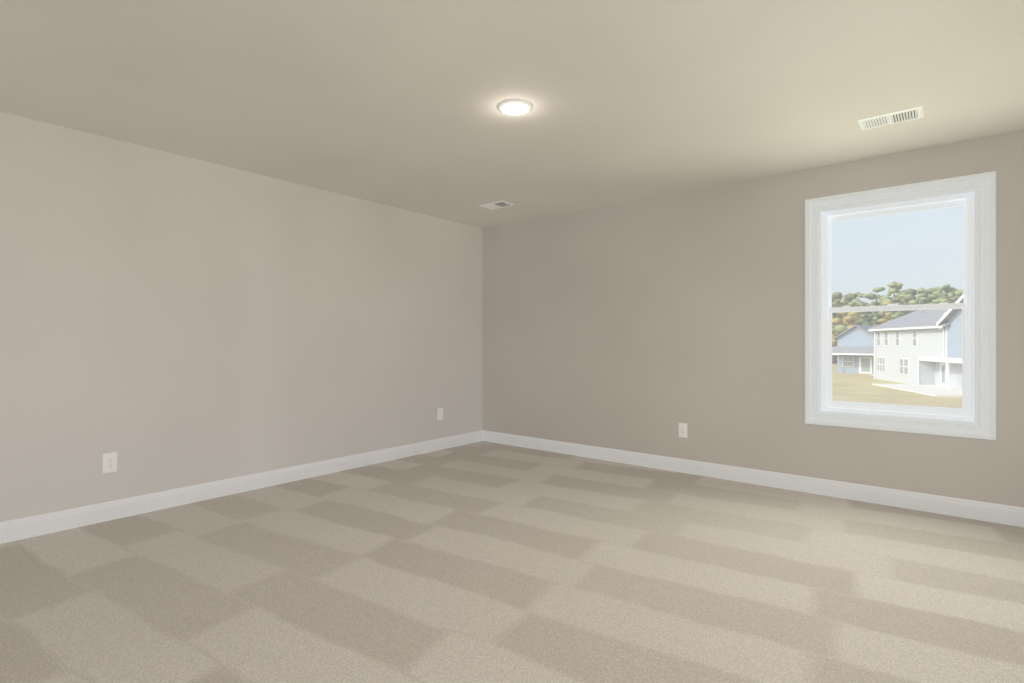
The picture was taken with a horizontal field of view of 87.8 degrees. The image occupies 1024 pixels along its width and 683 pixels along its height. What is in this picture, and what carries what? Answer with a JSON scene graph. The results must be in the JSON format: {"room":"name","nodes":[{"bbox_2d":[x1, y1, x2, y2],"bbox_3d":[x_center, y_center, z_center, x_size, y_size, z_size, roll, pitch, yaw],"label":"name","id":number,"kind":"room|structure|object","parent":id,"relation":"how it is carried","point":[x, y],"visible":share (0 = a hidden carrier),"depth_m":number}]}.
{"room":"empty bedroom","nodes":[
{"label":"empty bedroom","id":0,"kind":"room"},
{"bbox_2d":[0,112,482,521],"bbox_3d":[-2.071,-0.080,4.123,0.140,2.440,5.580,0,0,39],"label":"wall","id":1,"kind":"structure","parent":0,"point":[169,321],"depth_m":3.82},
{"bbox_2d":[103,452,116,473],"bbox_3d":[-2.567,0.775,3.400,0.008,0.124,0.076,0,0,39],"label":"electrical outlet","id":2,"kind":"object","parent":1,"relation":"attached to","point":[109,462],"visible":1,"depth_m":3.40},
{"bbox_2d":[0,430,483,543],"bbox_3d":[-2.011,1.081,4.074,0.015,0.118,5.300,0,0,39],"label":"baseboard","id":3,"kind":"structure","parent":1,"relation":"attached to","point":[29,527],"depth_m":3.81},
{"bbox_2d":[438,408,442,419],"bbox_3d":[-0.754,0.768,5.615,0.008,0.124,0.076,0,0,39],"label":"electrical outlet","id":4,"kind":"object","parent":1,"relation":"attached to","point":[440,413],"visible":1,"depth_m":5.61},
{"bbox_2d":[0,441,1023,682],"bbox_3d":[-0.160,1.240,2.559,5.080,0.200,5.580,0,0,39],"label":"floor","id":5,"kind":"structure","parent":0,"point":[483,562],"depth_m":2.49},
{"bbox_2d":[0,0,1023,228],"bbox_3d":[-0.160,-1.400,2.559,5.080,0.200,5.580,0,0,39],"label":"ceiling","id":6,"kind":"structure","parent":0,"point":[393,103],"depth_m":2.71},
{"bbox_2d":[479,200,515,209],"bbox_3d":[-0.143,-1.292,5.070,0.305,0.016,0.195,0,0,39],"label":"ceiling vent","id":7,"kind":"object","parent":6,"relation":"in","point":[497,204],"visible":1,"depth_m":5.05},
{"bbox_2d":[497,99,531,115],"bbox_3d":[0.015,-1.290,2.949,0.192,0.019,0.192,0,0,39],"label":"recessed light","id":8,"kind":"object","parent":6,"relation":"in","point":[514,107],"visible":0.98,"depth_m":2.92},
{"bbox_2d":[857,106,923,130],"bbox_3d":[2.206,-1.292,3.104,0.305,0.016,0.195,0,0,39],"label":"ceiling vent","id":9,"kind":"object","parent":6,"relation":"in","point":[909,114],"visible":1,"depth_m":3.09},
{"bbox_2d":[483,130,1023,507],"bbox_3d":[1.563,-0.080,4.663,4.800,2.440,0.140,0,0,39],"label":"wall","id":10,"kind":"structure","parent":0,"point":[647,326],"depth_m":4.47},
{"bbox_2d":[679,423,686,437],"bbox_3d":[1.486,0.774,4.631,0.076,0.124,0.008,0,0,39],"label":"outlet","id":11,"kind":"object","parent":10,"relation":"attached to","point":[682,430],"visible":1,"depth_m":4.63},
{"bbox_2d":[484,431,1023,526],"bbox_3d":[1.515,1.081,4.604,4.740,0.118,0.015,0,0,39],"label":"baseboard","id":12,"kind":"structure","parent":10,"relation":"attached to","point":[964,508],"depth_m":4.07},
{"bbox_2d":[805,171,995,439],"bbox_3d":[2.676,-0.225,3.742,1.070,1.690,0.177,0,0,39],"label":"window","id":13,"kind":"structure","parent":10,"relation":"in","point":[974,195],"depth_m":3.65},
{"label":"outside","id":14,"kind":"structure","parent":0,"visible":0},
{"bbox_2d":[832,363,961,408],"bbox_3d":[131.069,4.140,166.678,520.000,0.001,414.060,0,0,39],"label":"ground","id":15,"kind":"structure","parent":14,"point":[863,384],"depth_m":41.57},
{"bbox_2d":[832,325,874,374],"bbox_3d":[51.833,0.565,66.757,14.600,7.150,17.800,0,0,-36],"label":"house","id":16,"kind":"structure","parent":15,"relation":"on","point":[856,364],"depth_m":68.49},
{"bbox_2d":[832,281,962,362],"bbox_3d":[95.101,-5.512,139.964,71.444,19.303,124.232,0,0,39],"label":"trees","id":17,"kind":"object","parent":15,"relation":"on","point":[853,322],"depth_m":116.40},
{"bbox_2d":[868,294,962,396],"bbox_3d":[40.607,0.117,47.990,13.100,8.045,22.650,0,0,14],"label":"house","id":18,"kind":"structure","parent":15,"relation":"on","point":[897,342],"depth_m":49.68}
]}

